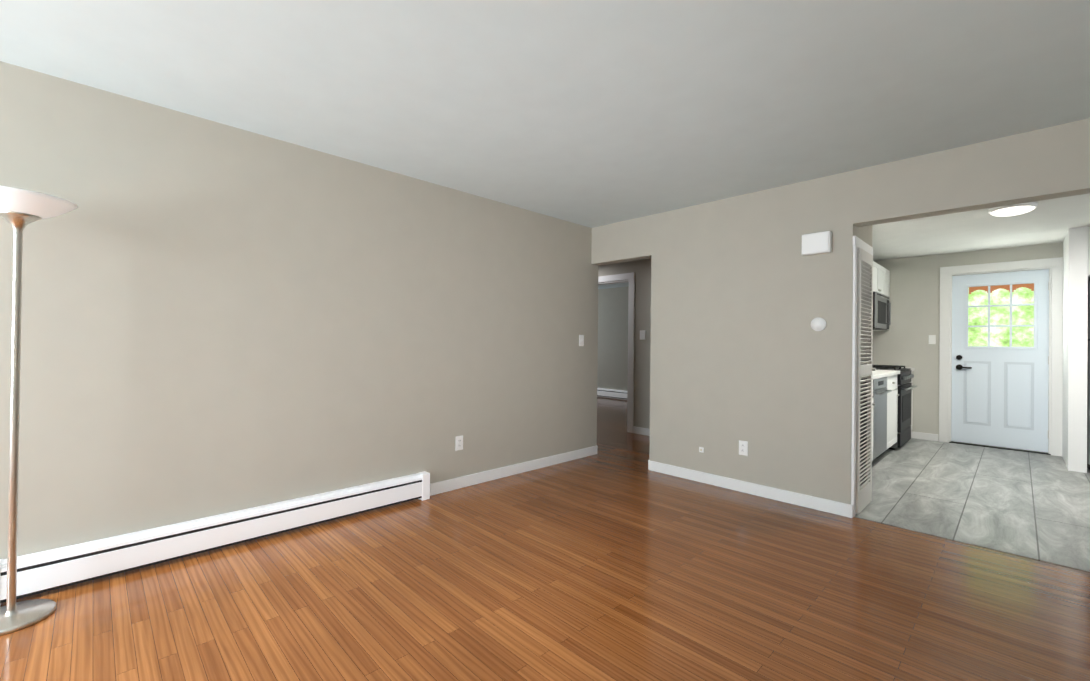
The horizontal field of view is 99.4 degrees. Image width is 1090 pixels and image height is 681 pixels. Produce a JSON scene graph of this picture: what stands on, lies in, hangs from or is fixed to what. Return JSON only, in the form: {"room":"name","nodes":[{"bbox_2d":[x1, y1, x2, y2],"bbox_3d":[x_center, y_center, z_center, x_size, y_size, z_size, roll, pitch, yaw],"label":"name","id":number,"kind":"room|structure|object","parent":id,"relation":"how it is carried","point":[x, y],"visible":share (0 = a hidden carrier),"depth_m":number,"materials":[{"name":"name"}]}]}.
{"room":"living room","nodes":[
{"label":"living room","id":0,"kind":"room"},
{"bbox_2d":[0,61,598,558],"bbox_3d":[-2.041,-0.030,2.498,7.173,2.400,0.120,1,0,-44],"label":"wall","id":1,"kind":"structure","parent":0,"point":[218,319],"depth_m":2.71,"materials":[{"name":"paint"}]},
{"bbox_2d":[0,471,429,605],"bbox_3d":[-1.660,1.079,2.742,2.159,0.194,0.072,1,0,-44],"label":"baseboard heater","id":2,"kind":"object","parent":1,"relation":"attached to","point":[49,570],"visible":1,"depth_m":2.48,"materials":[{"name":"white metal"}]},
{"bbox_2d":[455,435,462,450],"bbox_3d":[-0.691,0.828,3.733,0.070,0.115,0.008,1,0,-44],"label":"outlet","id":3,"kind":"object","parent":1,"relation":"attached to","point":[459,442],"visible":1,"depth_m":3.73,"materials":[{"name":"white plastic"}]},
{"bbox_2d":[430,445,597,495],"bbox_3d":[-0.162,1.157,4.247,2.013,0.090,0.014,1,0,-44],"label":"baseboard","id":4,"kind":"structure","parent":1,"relation":"attached to","point":[481,477],"depth_m":4.06,"materials":[{"name":"white wood"}]},
{"bbox_2d":[579,335,583,345],"bbox_3d":[0.380,0.001,4.770,0.070,0.115,0.016,1,0,-44],"label":"light switch","id":5,"kind":"object","parent":1,"relation":"attached to","point":[581,340],"visible":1,"depth_m":4.77,"materials":[{"name":"white plastic"}]},
{"bbox_2d":[0,396,1089,680],"bbox_3d":[0.309,1.254,3.668,12.200,0.100,12.500,1,0,-44],"label":"floor","id":6,"kind":"structure","parent":0,"point":[591,568],"depth_m":2.12,"materials":[{"name":"brown wood"}]},
{"bbox_2d":[0,186,77,635],"bbox_3d":[-2.214,0.282,1.931,0.350,1.766,0.350,1,0,-44],"label":"lamp","id":7,"kind":"object","parent":6,"relation":"on","point":[21,210],"visible":1,"depth_m":1.92,"materials":[{"name":"silver metal"}]},
{"bbox_2d":[0,0,1089,288],"bbox_3d":[0.337,-1.246,3.683,12.200,0.100,12.500,1,0,-44],"label":"ceiling","id":8,"kind":"structure","parent":0,"point":[592,113],"depth_m":2.14,"materials":[{"name":"paint"}]},
{"bbox_2d":[597,286,628,390],"bbox_3d":[2.226,0.059,9.396,0.120,2.400,6.980,1,0,-44],"label":"wall","id":9,"kind":"structure","parent":0,"point":[612,367],"depth_m":10.07,"materials":[{"name":"paint"}]},
{"bbox_2d":[597,388,626,399],"bbox_3d":[2.257,1.161,9.208,0.072,0.194,5.324,1,0,-44],"label":"baseboard heater","id":10,"kind":"object","parent":9,"relation":"attached to","point":[612,393],"depth_m":10.00,"materials":[{"name":"white metal"}]},
{"bbox_2d":[598,258,650,428],"bbox_3d":[0.117,0.023,7.334,0.120,2.400,6.980,1,0,-44],"label":"wall","id":11,"kind":"structure","parent":0,"point":[641,268],"depth_m":6.08,"materials":[{"name":"paint"}]},
{"bbox_2d":[598,272,634,432],"bbox_3d":[0.895,0.159,6.523,0.138,2.135,0.940,1,0,-44],"label":"door frame","id":12,"kind":"structure","parent":11,"relation":"attached to","point":[618,278],"depth_m":6.18,"materials":[{"name":"white wood"}]},
{"bbox_2d":[633,426,649,435],"bbox_3d":[0.929,1.181,6.387,0.014,0.090,4.480,1,0,-44],"label":"baseboard","id":13,"kind":"structure","parent":11,"relation":"attached to","point":[641,430],"depth_m":6.04,"materials":[{"name":"white wood"}]},
{"bbox_2d":[640,330,645,339],"bbox_3d":[1.277,-0.072,6.049,0.020,0.120,0.080,1,0,-44],"label":"light switch","id":14,"kind":"object","parent":11,"relation":"attached to","point":[642,334],"visible":1,"depth_m":6.04,"materials":[{"name":"white plastic"}]},
{"bbox_2d":[591,118,1089,503],"bbox_3d":[3.105,0.029,2.634,0.617,2.400,7.120,1,0,-44],"label":"wall","id":15,"kind":"structure","parent":0,"point":[745,292],"depth_m":3.53,"materials":[{"name":"paint"}]},
{"bbox_2d":[739,440,747,455],"bbox_3d":[1.594,0.865,3.719,0.008,0.115,0.070,1,0,-44],"label":"outlet","id":16,"kind":"object","parent":15,"relation":"attached to","point":[743,447],"visible":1,"depth_m":3.71,"materials":[{"name":"white plastic"}]},
{"bbox_2d":[648,460,852,517],"bbox_3d":[1.542,1.173,3.765,0.017,0.090,1.643,1,0,-44],"label":"baseboard","id":17,"kind":"structure","parent":15,"relation":"attached to","point":[820,504],"depth_m":3.62,"materials":[{"name":"white wood"}]},
{"bbox_2d":[802,231,831,255],"bbox_3d":[1.959,-0.700,3.339,0.054,0.150,0.185,1,0,-44],"label":"box","id":18,"kind":"object","parent":15,"relation":"attached to","point":[817,243],"visible":0.98,"depth_m":3.31,"materials":[{"name":"white plastic"}]},
{"bbox_2d":[810,317,825,330],"bbox_3d":[1.969,-0.117,3.335,0.032,0.100,0.100,1,0,-44],"label":"thermostat","id":19,"kind":"object","parent":15,"relation":"attached to","point":[818,324],"visible":1,"depth_m":3.32,"materials":[{"name":"white plastic"}]},
{"bbox_2d":[851,236,872,516],"bbox_3d":[2.321,0.250,3.380,0.560,1.941,0.018,1,0,-44],"label":"trim","id":20,"kind":"structure","parent":15,"relation":"attached to","point":[859,243],"depth_m":3.19,"materials":[{"name":"white wood"}]},
{"bbox_2d":[856,248,875,513],"bbox_3d":[2.334,0.283,3.366,0.420,1.858,0.049,1,0,-44],"label":"door","id":21,"kind":"structure","parent":15,"relation":"in","point":[865,369],"depth_m":3.37,"materials":[{"name":"white paint"}]},
{"bbox_2d":[872,242,1062,440],"bbox_3d":[6.279,0.100,4.534,0.120,2.350,5.400,1,0,-44],"label":"wall","id":22,"kind":"structure","parent":0,"point":[903,340],"depth_m":5.93,"materials":[{"name":"paint"}]},
{"bbox_2d":[911,431,938,440],"bbox_3d":[4.999,1.223,5.729,0.014,0.090,1.910,1,0,-44],"label":"baseboard","id":23,"kind":"structure","parent":22,"relation":"attached to","point":[925,436],"depth_m":5.89,"materials":[{"name":"white wood"}]},
{"bbox_2d":[929,335,935,343],"bbox_3d":[4.898,-0.013,5.851,0.016,0.115,0.070,1,0,-44],"label":"light switch","id":24,"kind":"object","parent":22,"relation":"attached to","point":[932,339],"visible":1,"depth_m":5.85,"materials":[{"name":"white plastic"}]},
{"bbox_2d":[951,269,1048,452],"bbox_3d":[5.348,0.225,5.455,0.102,2.054,0.830,1,0,-44],"label":"kitchen door","id":25,"kind":"structure","parent":22,"relation":"in","point":[1000,354],"depth_m":5.45,"materials":[{"name":"white paint"}]},
{"bbox_2d":[939,257,1062,456],"bbox_3d":[5.352,0.178,5.467,0.140,2.185,1.040,1,0,-44],"label":"door frame","id":26,"kind":"structure","parent":22,"relation":"attached to","point":[1054,266],"depth_m":5.26,"materials":[{"name":"white wood"}]},
{"bbox_2d":[1088,227,1089,280],"bbox_3d":[5.762,-0.846,4.398,0.831,0.469,0.834,1,0,-44],"label":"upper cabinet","id":27,"kind":"object","parent":22,"relation":"attached to","point":[1088,253],"visible":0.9,"depth_m":4.40,"materials":[{"name":"white wood"}]},
{"bbox_2d":[854,438,1089,571],"bbox_3d":[4.995,1.302,3.369,4.317,0.104,5.520,1,0,-44],"label":"floor","id":28,"kind":"structure","parent":0,"point":[1036,506],"depth_m":3.60,"materials":[{"name":"grey tile"}]},
{"bbox_2d":[872,380,874,460],"bbox_3d":[2.574,0.795,4.256,0.904,0.875,0.617,1,0,-44],"label":"base cabinet","id":29,"kind":"object","parent":28,"relation":"on","point":[873,404],"visible":0.12,"depth_m":4.34,"materials":[{"name":"white wood"}]},
{"bbox_2d":[872,367,914,379],"bbox_3d":[3.411,0.308,5.068,3.224,0.123,0.622,1,0,-44],"label":"countertop","id":30,"kind":"structure","parent":29,"relation":"on","point":[876,374],"depth_m":4.78,"materials":[{"name":"white stone"}]},
{"bbox_2d":[872,377,891,459],"bbox_3d":[3.146,0.805,4.780,0.640,0.873,0.628,1,0,-44],"label":"dishwasher","id":31,"kind":"object","parent":28,"relation":"on","point":[880,391],"visible":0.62,"depth_m":4.55,"materials":[{"name":"silver metal"}]},
{"bbox_2d":[876,375,898,457],"bbox_3d":[3.575,0.812,5.235,0.603,0.875,0.617,1,0,-44],"label":"base cabinet","id":32,"kind":"object","parent":28,"relation":"on","point":[892,403],"visible":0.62,"depth_m":5.03,"materials":[{"name":"white wood"}]},
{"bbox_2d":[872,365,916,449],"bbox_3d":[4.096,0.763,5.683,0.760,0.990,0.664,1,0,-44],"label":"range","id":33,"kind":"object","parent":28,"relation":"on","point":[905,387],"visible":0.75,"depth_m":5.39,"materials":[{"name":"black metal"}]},
{"bbox_2d":[910,371,913,430],"bbox_3d":[4.448,0.826,6.088,0.303,0.875,0.617,1,0,-44],"label":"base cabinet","id":34,"kind":"object","parent":28,"relation":"on","point":[911,403],"visible":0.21,"depth_m":5.95,"materials":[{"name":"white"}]},
{"bbox_2d":[1087,281,1089,469],"bbox_3d":[5.746,0.348,4.397,0.768,1.840,0.800,1,0,-44],"label":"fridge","id":35,"kind":"object","parent":28,"relation":"on","point":[1088,414],"visible":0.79,"depth_m":4.46,"materials":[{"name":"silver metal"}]},
{"bbox_2d":[872,193,1089,260],"bbox_3d":[5.232,-1.167,3.589,3.730,0.150,5.520,1,0,-44],"label":"ceiling","id":36,"kind":"structure","parent":0,"point":[1048,221],"depth_m":4.61,"materials":[{"name":"paint"}]},
{"bbox_2d":[988,202,1037,215],"bbox_3d":[3.869,-1.073,3.830,0.290,0.065,0.290,1,0,-44],"label":"kitchen ceiling light","id":37,"kind":"object","parent":36,"relation":"attached to","point":[1014,209],"visible":0.92,"depth_m":3.77,"materials":[{"name":"white glass"}]},
{"bbox_2d":[1062,226,1087,472],"bbox_3d":[5.415,0.092,4.732,0.840,2.350,0.120,1,0,-44],"label":"wall","id":38,"kind":"structure","parent":0,"point":[1075,338],"depth_m":4.45,"materials":[{"name":"white paint"}]},
{"bbox_3d":[3.331,0.048,5.512,3.730,2.400,0.120,1,0,-44],"label":"wall","id":39,"kind":"structure","parent":0,"visible":0},
{"bbox_2d":[873,261,884,294],"bbox_3d":[3.989,-0.758,5.818,0.756,0.370,0.348,1,0,-44],"label":"upper cabinet","id":40,"kind":"object","parent":39,"relation":"attached to","point":[881,279],"depth_m":5.68,"materials":[{"name":"white wood"}]},
{"bbox_2d":[873,292,890,329],"bbox_3d":[4.017,-0.355,5.782,0.756,0.425,0.440,1,0,-44],"label":"microwave","id":41,"kind":"object","parent":40,"relation":"attached to","point":[881,312],"visible":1,"depth_m":5.57,"materials":[{"name":"silver metal"}]},
{"bbox_2d":[873,268,889,330],"bbox_3d":[4.370,-0.536,6.192,0.303,0.800,0.348,1,0,-44],"label":"upper cabinet","id":42,"kind":"object","parent":39,"relation":"attached to","point":[887,273],"depth_m":6.09,"materials":[{"name":"white wood"}]}
]}

